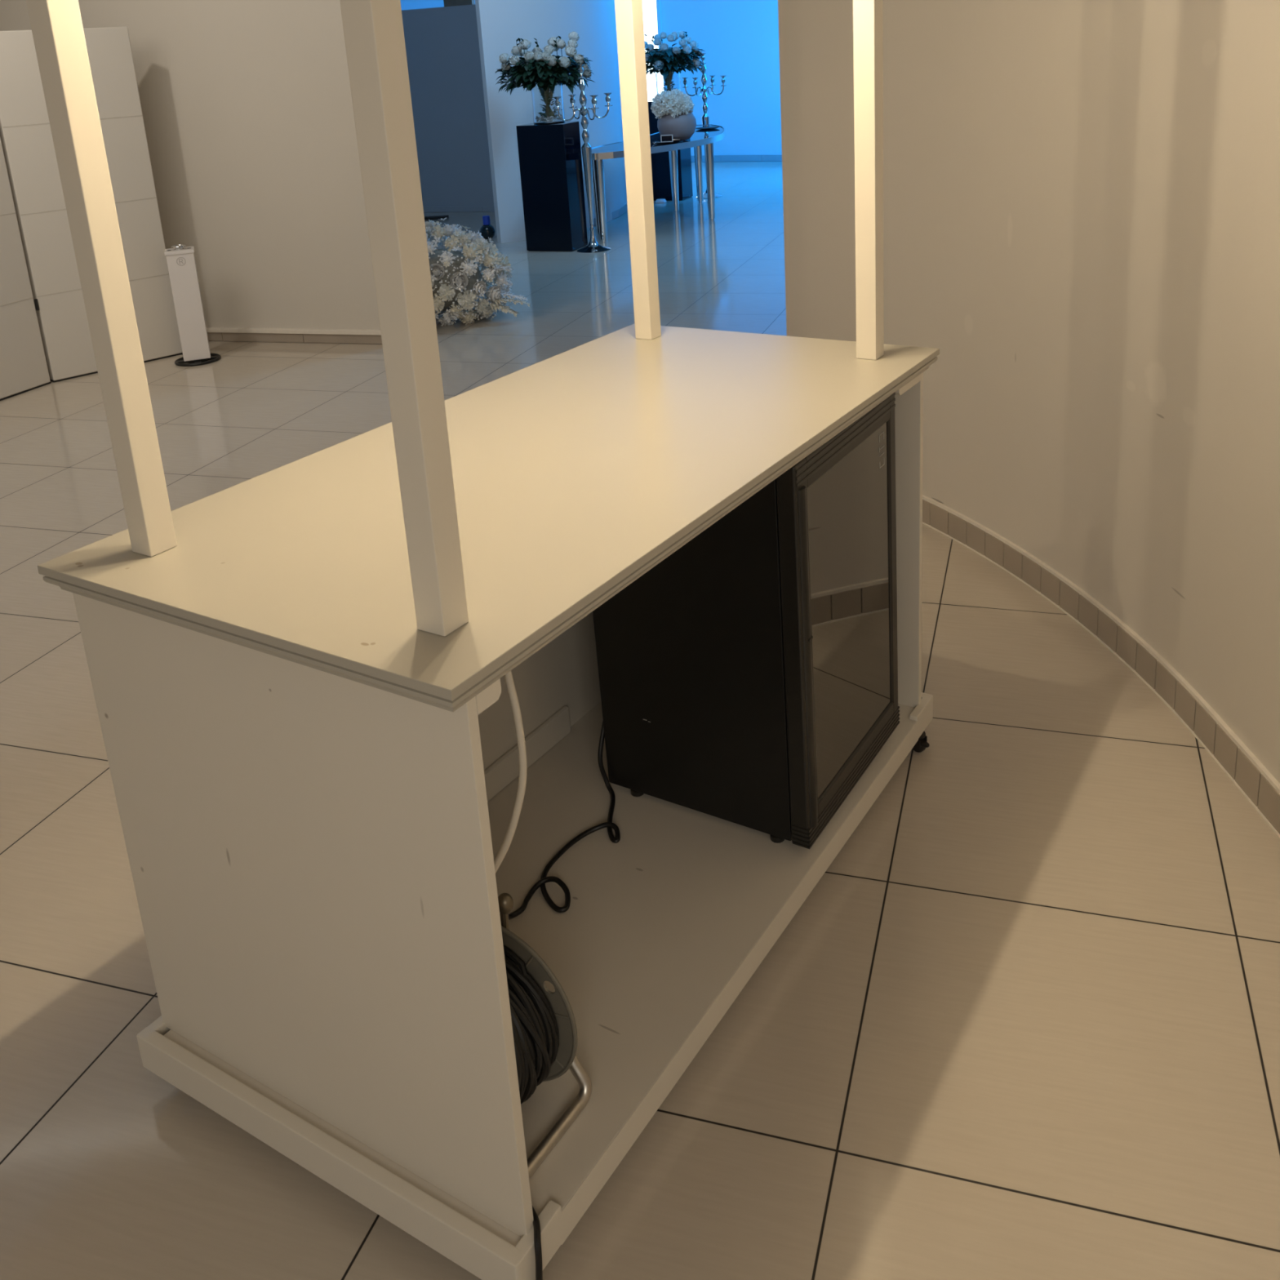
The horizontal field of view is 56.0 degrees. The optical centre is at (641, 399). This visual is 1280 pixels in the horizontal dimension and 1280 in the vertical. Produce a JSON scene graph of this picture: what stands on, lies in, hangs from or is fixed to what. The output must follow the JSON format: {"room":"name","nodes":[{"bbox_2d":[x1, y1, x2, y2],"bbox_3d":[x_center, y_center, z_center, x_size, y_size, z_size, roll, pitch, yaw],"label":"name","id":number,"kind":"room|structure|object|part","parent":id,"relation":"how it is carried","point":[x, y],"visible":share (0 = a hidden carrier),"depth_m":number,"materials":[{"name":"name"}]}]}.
{"room":"event venue lobby","nodes":[
{"label":"event venue lobby","id":0,"kind":"room"},
{"bbox_2d":[0,0,380,329],"bbox_3d":[-3.060,-1.831,7.057,3.440,3.000,0.180,2,17,18],"label":"wall","id":1,"kind":"structure","parent":0,"point":[246,105],"depth_m":6.82,"materials":[{"name":"paint"}]},
{"bbox_2d":[206,327,381,335],"bbox_3d":[-3.007,-0.430,7.365,3.440,0.027,0.032,2,17,18],"label":"trim","id":2,"kind":"structure","parent":1,"relation":"attached to","point":[220,330],"depth_m":7.04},
{"bbox_2d":[207,332,382,343],"bbox_3d":[-3.002,-0.394,7.383,3.440,0.053,0.022,2,17,18],"label":"baseboard","id":3,"kind":"structure","parent":1,"relation":"attached to","point":[214,336],"depth_m":7.06,"materials":[{"name":"tile"}]},
{"bbox_2d":[401,4,493,212],"bbox_3d":[-2.126,-2.952,12.393,3.054,2.035,0.162,2,17,18],"label":"wall","id":4,"kind":"structure","parent":0,"point":[442,51],"depth_m":12.28,"materials":[{"name":"paint"}]},
{"bbox_2d":[422,205,494,212],"bbox_3d":[-2.083,-1.991,12.621,3.052,0.058,0.066,2,17,18],"label":"baseboard","id":5,"kind":"structure","parent":4,"relation":"attached to","point":[459,208],"depth_m":12.56,"materials":[{"name":"paint"}]},
{"bbox_2d":[443,0,475,6],"bbox_3d":[-1.921,-3.672,13.089,0.300,3.000,0.250,-4,16,0],"label":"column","id":6,"kind":"structure","parent":0,"point":[446,2],"depth_m":12.80,"materials":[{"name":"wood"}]},
{"bbox_2d":[475,0,626,243],"bbox_3d":[-0.590,-3.108,10.884,0.461,3.000,2.492,5,18,27],"label":"wall","id":7,"kind":"structure","parent":0,"point":[500,23],"depth_m":10.27,"materials":[{"name":"white paint"}]},
{"bbox_2d":[400,0,782,155],"bbox_3d":[1.937,-3.702,12.376,4.858,3.000,16.208,-15,20,-34],"label":"wall","id":8,"kind":"structure","parent":0,"point":[739,39],"depth_m":15.69,"materials":[{"name":"white paint"}]},
{"bbox_2d":[589,203,627,226],"bbox_3d":[-0.306,-1.775,11.492,0.197,0.068,1.993,2,17,19],"label":"baseboard","id":9,"kind":"structure","parent":8,"relation":"attached to","point":[619,212],"depth_m":11.44,"materials":[{"name":"grey tile"}]},
{"bbox_2d":[642,0,662,100],"bbox_3d":[-0.068,-4.725,16.107,0.720,2.500,0.045,2,17,18],"label":"window","id":10,"kind":"structure","parent":8,"relation":"in","point":[651,9],"depth_m":15.96,"materials":[{"name":"white paint"}]},
{"bbox_3d":[-0.068,-4.725,16.107,0.720,2.500,0.045,2,17,18],"label":"frame","id":11,"kind":"part","parent":10,"relation":"part of","materials":[{"name":"white paint"}]},
{"bbox_2d":[690,155,782,161],"bbox_3d":[1.951,-2.287,12.732,4.690,0.083,15.966,-15,20,-34],"label":"baseboard","id":12,"kind":"structure","parent":8,"relation":"attached to","point":[717,157],"depth_m":15.92,"materials":[{"name":"grey tile"}]},
{"bbox_2d":[0,161,1279,1279],"bbox_3d":[-0.311,-0.972,8.984,13.500,0.065,22.200,-4,16,0],"label":"floor","id":13,"kind":"structure","parent":0,"point":[1023,1023],"depth_m":2.06,"materials":[{"name":"tile"}]},
{"bbox_2d":[0,137,51,400],"bbox_3d":[-3.406,-0.844,5.882,0.123,1.810,0.810,3,17,21],"label":"panel","id":14,"kind":"object","parent":13,"relation":"on","point":[23,362],"depth_m":6.23,"materials":[{"name":"paint"}]},
{"bbox_3d":[-3.190,-0.499,6.352,0.014,0.060,0.012,-4,16,0],"label":"hinge","id":15,"kind":"part","parent":14,"relation":"part of","materials":[{"name":"metal"}]},
{"bbox_2d":[0,26,182,382],"bbox_3d":[-2.994,-1.051,6.503,0.726,1.810,0.111,-18,22,-41],"label":"panel","id":16,"kind":"object","parent":13,"relation":"on","point":[25,131],"visible":0.7,"depth_m":6.44,"materials":[{"name":"white paint"}]},
{"bbox_2d":[164,244,220,366],"bbox_3d":[-2.513,-0.529,6.677,0.248,0.654,0.248,-9,17,-18],"label":"stand","id":17,"kind":"object","parent":13,"relation":"on","point":[181,264],"visible":1,"depth_m":6.62,"materials":[{"name":"white paint"}]},
{"bbox_2d":[424,215,448,220],"bbox_3d":[-2.107,-1.825,12.120,0.320,0.028,0.080,-4,16,0],"label":"block","id":18,"kind":"object","parent":13,"relation":"on","point":[436,217],"visible":0.56,"depth_m":12.08,"materials":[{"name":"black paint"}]},
{"bbox_2d":[424,217,529,326],"bbox_3d":[-1.153,-0.784,7.318,0.974,0.667,0.742,4,18,23],"label":"floral arrangement","id":19,"kind":"object","parent":13,"relation":"on","point":[457,281],"visible":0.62,"depth_m":7.21,"materials":[{"name":"white plant"}]},
{"bbox_3d":[-1.208,-0.937,7.094,0.059,0.056,0.017,-26,-24,-2],"label":"star flower","id":20,"kind":"part","parent":19,"relation":"part of","materials":[{"name":"white plant"}]},
{"bbox_3d":[-1.159,-0.599,7.086,0.051,0.044,0.014,13,44,1],"label":"star flower","id":21,"kind":"part","parent":19,"relation":"part of","materials":[{"name":"white plant"}]},
{"bbox_3d":[-1.141,-0.789,7.041,0.040,0.046,0.013,6,0,-1],"label":"star flower","id":22,"kind":"part","parent":19,"relation":"part of","materials":[{"name":"white plant"}]},
{"bbox_3d":[-1.101,-0.982,7.155,0.047,0.013,0.041,18,49,-30],"label":"star flower","id":23,"kind":"part","parent":19,"relation":"part of","materials":[{"name":"white plant"}]},
{"bbox_3d":[-1.070,-0.662,7.049,0.050,0.048,0.014,-51,36,-6],"label":"star flower","id":24,"kind":"part","parent":19,"relation":"part of","materials":[{"name":"white plant"}]},
{"bbox_3d":[-0.950,-0.632,7.138,0.016,0.053,0.056,-3,-5,44],"label":"star flower","id":25,"kind":"part","parent":19,"relation":"part of","materials":[{"name":"white plant"}]},
{"bbox_3d":[-0.892,-0.897,7.257,0.016,0.059,0.051,-7,-22,30],"label":"star flower","id":26,"kind":"part","parent":19,"relation":"part of","materials":[{"name":"white plant"}]},
{"bbox_2d":[26,0,939,1279],"bbox_3d":[-0.116,-0.059,2.043,0.791,2.075,1.572,7,19,32],"label":"cart","id":27,"kind":"object","parent":13,"relation":"on","point":[297,668],"visible":0.78,"depth_m":1.68,"materials":[{"name":"laminate"}]},
{"bbox_3d":[-0.718,-0.325,1.536,0.044,1.118,0.044,7,19,32],"label":"post","id":28,"kind":"part","parent":27,"relation":"part of","materials":[{"name":"white laminate"}]},
{"bbox_3d":[-0.474,0.663,1.630,0.733,0.778,0.016,7,19,32],"label":"panel","id":29,"kind":"part","parent":27,"relation":"part of","materials":[{"name":"white laminate"}]},
{"bbox_3d":[-0.449,1.057,1.745,0.760,0.064,0.097,7,19,32],"label":"rail","id":30,"kind":"part","parent":27,"relation":"part of","materials":[{"name":"white laminate"}]},
{"bbox_3d":[-0.266,-0.271,1.254,0.044,1.118,0.044,7,19,32],"label":"post","id":31,"kind":"part","parent":27,"relation":"part of","materials":[{"name":"white laminate"}]},
{"bbox_2d":[37,323,939,711],"bbox_3d":[-0.108,0.081,2.084,0.751,0.040,1.532,7,19,32],"label":"countertop","id":32,"kind":"structure","parent":27,"relation":"on","point":[578,471],"depth_m":1.77,"materials":[{"name":"laminate"}]},
{"bbox_2d":[493,671,527,872],"bbox_3d":[-0.350,0.649,1.657,0.443,0.779,0.162,5,18,27],"label":"hanging cable","id":33,"kind":"object","parent":27,"relation":"hanging from","point":[508,678],"visible":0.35,"depth_m":1.53,"materials":[{"name":"white plastic"}]},
{"bbox_3d":[-0.347,0.440,2.364,0.020,0.778,1.416,7,19,32],"label":"panel","id":34,"kind":"part","parent":27,"relation":"part of","materials":[{"name":"white laminate"}]},
{"bbox_3d":[-0.018,-0.677,2.588,0.044,1.118,0.044,7,19,32],"label":"post","id":35,"kind":"part","parent":27,"relation":"part of","materials":[{"name":"white laminate"}]},
{"bbox_2d":[499,391,899,919],"bbox_3d":[0.027,0.493,2.138,0.478,0.788,1.139,7,21,32],"label":"mini fridge","id":36,"kind":"object","parent":27,"relation":"on","point":[748,677],"visible":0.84,"depth_m":2.24,"materials":[{"name":"black paint"}]},
{"bbox_3d":[-0.166,0.769,2.113,0.127,0.266,0.792,2,17,18],"label":"power cord","id":37,"kind":"part","parent":36,"relation":"part of","materials":[{"name":"black rubber"}]},
{"bbox_3d":[0.286,0.464,2.120,0.028,0.667,0.027,7,21,32],"label":"handle","id":38,"kind":"part","parent":36,"relation":"part of","materials":[{"name":"black plastic"}]},
{"bbox_3d":[0.386,0.402,2.292,0.039,0.757,0.458,7,21,32],"label":"door","id":39,"kind":"part","parent":36,"relation":"part of","materials":[{"name":"black glass"}]},
{"bbox_3d":[0.391,0.392,2.294,0.024,0.631,0.380,7,21,32],"label":"glass pane","id":40,"kind":"part","parent":36,"relation":"part of","materials":[{"name":"black glass"}]},
{"bbox_3d":[0.433,-0.623,2.306,0.044,1.118,0.044,7,19,32],"label":"post","id":41,"kind":"part","parent":27,"relation":"part of","materials":[{"name":"white laminate"}]},
{"bbox_3d":[0.297,0.280,2.775,0.716,0.778,0.016,7,19,32],"label":"panel","id":42,"kind":"part","parent":27,"relation":"part of","materials":[{"name":"white laminate"}]},
{"bbox_3d":[0.313,0.673,2.891,0.760,0.064,0.106,7,19,32],"label":"rail","id":43,"kind":"part","parent":27,"relation":"part of","materials":[{"name":"white laminate"}]},
{"bbox_2d":[480,215,495,239],"bbox_3d":[-1.361,-1.514,10.599,0.136,0.200,0.136,-4,16,0],"label":"flask","id":44,"kind":"object","parent":13,"relation":"on","point":[487,230],"visible":0.9,"depth_m":10.56,"materials":[{"name":"glass"}]},
{"bbox_2d":[497,893,591,1279],"bbox_3d":[-0.291,1.002,1.456,0.326,0.392,0.820,0,17,11],"label":"cable reel","id":45,"kind":"object","parent":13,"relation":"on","point":[544,1030],"visible":0.27,"depth_m":1.68,"materials":[{"name":"grey plastic"}]},
{"bbox_3d":[-0.193,0.788,1.753,0.025,0.162,0.025,7,19,32],"label":"grip knob","id":46,"kind":"part","parent":45,"relation":"part of","materials":[{"name":"beige plastic"}]},
{"bbox_2d":[515,121,587,251],"bbox_3d":[-0.719,-1.714,9.722,0.415,1.000,0.290,4,18,23],"label":"pedestal","id":47,"kind":"object","parent":13,"relation":"on","point":[550,160],"visible":0.98,"depth_m":9.60,"materials":[{"name":"black paint"}]},
{"bbox_2d":[530,78,564,124],"bbox_3d":[-0.748,-2.369,9.568,0.260,0.345,0.260,-4,16,0],"label":"glass vase","id":48,"kind":"object","parent":47,"relation":"on","point":[544,106],"visible":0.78,"depth_m":9.48,"materials":[{"name":"clear glass"}]},
{"bbox_2d":[494,31,595,94],"bbox_3d":[-0.765,-2.554,9.507,0.795,0.644,0.563,-5,16,-6],"label":"bouquet","id":49,"kind":"object","parent":48,"relation":"in","point":[536,64],"visible":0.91,"depth_m":9.36,"materials":[{"name":"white plant"}]},
{"bbox_2d":[553,64,612,253],"bbox_3d":[-0.427,-1.881,9.446,0.367,1.439,0.367,2,17,19],"label":"candelabrum","id":50,"kind":"object","parent":13,"relation":"on","point":[593,246],"visible":1,"depth_m":9.41,"materials":[{"name":"silver metal"}]},
{"bbox_2d":[553,96,562,111],"bbox_3d":[-0.643,-2.265,9.236,0.068,0.104,0.068,-11,18,-24],"label":"candle cup","id":51,"kind":"object","parent":50,"relation":"on","point":[557,102],"depth_m":9.22,"materials":[{"name":"silver metal"}]},
{"bbox_3d":[-0.553,-2.194,9.300,0.203,0.090,0.013,-11,18,-24],"label":"arm","id":52,"kind":"part","parent":50,"relation":"part of","materials":[{"name":"silver metal"}]},
{"bbox_2d":[568,94,577,108],"bbox_3d":[-0.546,-2.351,9.506,0.068,0.104,0.068,-11,18,-24],"label":"candle cup","id":53,"kind":"object","parent":50,"relation":"on","point":[572,100],"depth_m":9.49,"materials":[{"name":"silver metal"}]},
{"bbox_3d":[-0.499,-2.241,9.450,0.013,0.090,0.203,-11,18,-24],"label":"arm","id":54,"kind":"part","parent":50,"relation":"part of","materials":[{"name":"silver metal"}]},
{"bbox_2d":[576,64,585,78],"bbox_3d":[-0.467,-2.520,9.258,0.068,0.104,0.068,-11,18,-24],"label":"candle cup","id":55,"kind":"object","parent":50,"relation":"on","point":[580,69],"depth_m":9.24,"materials":[{"name":"silver metal"}]},
{"bbox_3d":[-0.429,-1.905,9.439,0.080,1.180,0.080,-11,18,-24],"label":"stem","id":56,"kind":"part","parent":50,"relation":"part of","materials":[{"name":"silver metal"}]},
{"bbox_3d":[-0.397,-2.188,9.246,0.013,0.090,0.203,-11,18,-24],"label":"arm","id":57,"kind":"part","parent":50,"relation":"part of","materials":[{"name":"silver metal"}]},
{"bbox_2d":[589,94,598,109],"bbox_3d":[-0.360,-2.254,9.138,0.068,0.104,0.068,-11,18,-24],"label":"candle cup","id":58,"kind":"object","parent":50,"relation":"on","point":[593,100],"depth_m":9.12,"materials":[{"name":"silver metal"}]},
{"bbox_3d":[-0.343,-2.235,9.395,0.203,0.090,0.013,-11,18,-24],"label":"arm","id":59,"kind":"part","parent":50,"relation":"part of","materials":[{"name":"silver metal"}]},
{"bbox_2d":[603,92,612,106],"bbox_3d":[-0.263,-2.340,9.408,0.068,0.104,0.068,-11,18,-24],"label":"candle cup","id":60,"kind":"object","parent":50,"relation":"on","point":[607,98],"depth_m":9.39,"materials":[{"name":"silver metal"}]},
{"bbox_2d":[591,124,725,243],"bbox_3d":[0.310,-1.989,10.882,0.825,0.752,2.860,3,18,22],"label":"table","id":61,"kind":"object","parent":13,"relation":"on","point":[708,137],"visible":0.8,"depth_m":10.55,"materials":[{"name":"metal"}]},
{"bbox_3d":[-0.365,-1.681,10.047,0.088,0.712,0.088,-4,16,0],"label":"leg","id":62,"kind":"part","parent":61,"relation":"part of","materials":[{"name":"silver metal"}]},
{"bbox_3d":[-0.337,-1.638,9.893,0.088,0.712,0.088,-4,16,0],"label":"leg","id":63,"kind":"part","parent":61,"relation":"part of","materials":[{"name":"silver metal"}]},
{"bbox_2d":[652,139,684,143],"bbox_3d":[0.226,-2.170,10.155,0.276,0.012,0.276,-4,16,0],"label":"serving tray","id":64,"kind":"object","parent":61,"relation":"on","point":[680,140],"visible":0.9,"depth_m":10.12,"materials":[{"name":"silver metal"}]},
{"bbox_2d":[660,134,673,142],"bbox_3d":[0.210,-2.193,10.127,0.104,0.060,0.016,0,17,11],"label":"card holder","id":65,"kind":"object","parent":64,"relation":"on","point":[664,138],"visible":1,"depth_m":10.12,"materials":[{"name":"white paint"}]},
{"bbox_3d":[0.308,-2.140,11.467,0.088,0.712,0.088,-4,16,0],"label":"leg","id":66,"kind":"part","parent":61,"relation":"part of","materials":[{"name":"silver metal"}]},
{"bbox_2d":[657,111,696,140],"bbox_3d":[0.300,-2.346,10.323,0.336,0.245,0.336,-4,16,0],"label":"round pot","id":67,"kind":"object","parent":61,"relation":"on","point":[683,126],"visible":0.7,"depth_m":10.20,"materials":[{"name":"grey ceramic"}]},
{"bbox_2d":[650,88,694,119],"bbox_3d":[0.260,-2.514,10.255,0.380,0.242,0.353,-4,16,0],"label":"flower arrangement","id":68,"kind":"object","parent":67,"relation":"in","point":[674,102],"visible":1,"depth_m":10.15,"materials":[{"name":"beige plant"}]},
{"bbox_3d":[0.572,-2.331,12.062,0.088,0.712,0.088,-4,16,0],"label":"leg","id":69,"kind":"part","parent":61,"relation":"part of","materials":[{"name":"silver metal"}]},
{"bbox_2d":[695,126,719,129],"bbox_3d":[0.626,-2.589,11.498,0.236,0.012,0.236,-4,16,0],"label":"plate","id":70,"kind":"object","parent":61,"relation":"on","point":[703,127],"visible":0.98,"depth_m":11.48,"materials":[{"name":"paint"}]},
{"bbox_3d":[0.615,-1.962,10.796,0.088,0.712,0.088,-4,16,0],"label":"leg","id":71,"kind":"part","parent":61,"relation":"part of","materials":[{"name":"silver metal"}]},
{"bbox_2d":[654,198,666,203],"bbox_3d":[0.195,-2.030,12.310,0.120,0.040,0.120,-4,16,0],"label":"spotlight","id":72,"kind":"object","parent":13,"relation":"on","point":[660,200],"visible":1,"depth_m":12.27,"materials":[{"name":"white paint"}]},
{"bbox_2d":[648,100,693,200],"bbox_3d":[0.260,-2.572,12.438,0.410,1.000,0.300,4,18,23],"label":"pedestal","id":73,"kind":"object","parent":13,"relation":"on","point":[661,180],"visible":0.46,"depth_m":12.37,"materials":[{"name":"black paint"}]},
{"bbox_2d":[655,64,680,93],"bbox_3d":[0.271,-3.227,12.274,0.260,0.345,0.260,-4,16,0],"label":"glass vase","id":74,"kind":"object","parent":73,"relation":"on","point":[673,81],"visible":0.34,"depth_m":12.17,"materials":[{"name":"clear glass"}]},
{"bbox_2d":[644,30,705,79],"bbox_3d":[0.257,-3.407,12.224,0.802,0.630,0.578,-9,17,-19],"label":"bouquet","id":75,"kind":"object","parent":74,"relation":"in","point":[663,58],"visible":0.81,"depth_m":12.03,"materials":[{"name":"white plant"}]},
{"bbox_2d":[681,53,726,198],"bbox_3d":[0.658,-2.799,12.344,0.367,1.439,0.367,-8,17,-16],"label":"candelabrum","id":76,"kind":"object","parent":13,"relation":"on","point":[705,117],"visible":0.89,"depth_m":12.24,"materials":[{"name":"silver metal"}]},
{"bbox_2d":[681,77,688,88],"bbox_3d":[0.443,-3.237,12.316,0.068,0.104,0.068,5,18,27],"label":"candle cup","id":77,"kind":"object","parent":76,"relation":"on","point":[685,82],"depth_m":12.30,"materials":[{"name":"silver metal"}]},
{"bbox_3d":[0.533,-3.142,12.299,0.203,0.090,0.013,5,18,27],"label":"arm","id":78,"kind":"part","parent":76,"relation":"part of","materials":[{"name":"silver metal"}]},
{"bbox_2d":[692,77,698,88],"bbox_3d":[0.536,-3.162,12.041,0.068,0.104,0.068,5,18,27],"label":"candle cup","id":79,"kind":"object","parent":76,"relation":"on","point":[695,82],"depth_m":12.02,"materials":[{"name":"silver metal"}]},
{"bbox_3d":[0.584,-3.100,12.147,0.013,0.090,0.203,5,18,27],"label":"arm","id":80,"kind":"part","parent":76,"relation":"part of","materials":[{"name":"silver metal"}]},
{"bbox_2d":[699,53,706,63],"bbox_3d":[0.619,-3.438,12.156,0.068,0.104,0.068,5,18,27],"label":"candle cup","id":81,"kind":"object","parent":76,"relation":"on","point":[703,57],"depth_m":12.14,"materials":[{"name":"silver metal"}]},
{"bbox_3d":[0.657,-2.823,12.337,0.080,1.180,0.080,5,18,27],"label":"stem","id":82,"kind":"part","parent":76,"relation":"part of","materials":[{"name":"silver metal"}]},
{"bbox_2d":[709,75,715,85],"bbox_3d":[0.728,-3.279,12.400,0.068,0.104,0.068,5,18,27],"label":"candle cup","id":83,"kind":"object","parent":76,"relation":"on","point":[712,79],"depth_m":12.38,"materials":[{"name":"silver metal"}]},
{"bbox_3d":[0.742,-3.124,12.193,0.203,0.090,0.013,5,18,27],"label":"arm","id":84,"kind":"part","parent":76,"relation":"part of","materials":[{"name":"silver metal"}]},
{"bbox_2d":[720,75,726,86],"bbox_3d":[0.821,-3.204,12.125,0.068,0.104,0.068,5,18,27],"label":"candle cup","id":85,"kind":"object","parent":76,"relation":"on","point":[723,80],"depth_m":12.11,"materials":[{"name":"silver metal"}]},
{"bbox_2d":[777,0,1279,783],"bbox_3d":[1.159,-0.361,1.159,0.629,3.000,6.390,-5,16,-6],"label":"wall","id":86,"kind":"structure","parent":0,"point":[1082,197],"depth_m":3.01,"materials":[{"name":"paint"}]},
{"bbox_2d":[922,494,1279,834],"bbox_3d":[1.166,1.051,1.530,0.484,0.080,6.294,-5,16,-6],"label":"baseboard","id":87,"kind":"structure","parent":86,"relation":"attached to","point":[1246,775],"depth_m":2.99,"materials":[{"name":"tile"}]}
]}

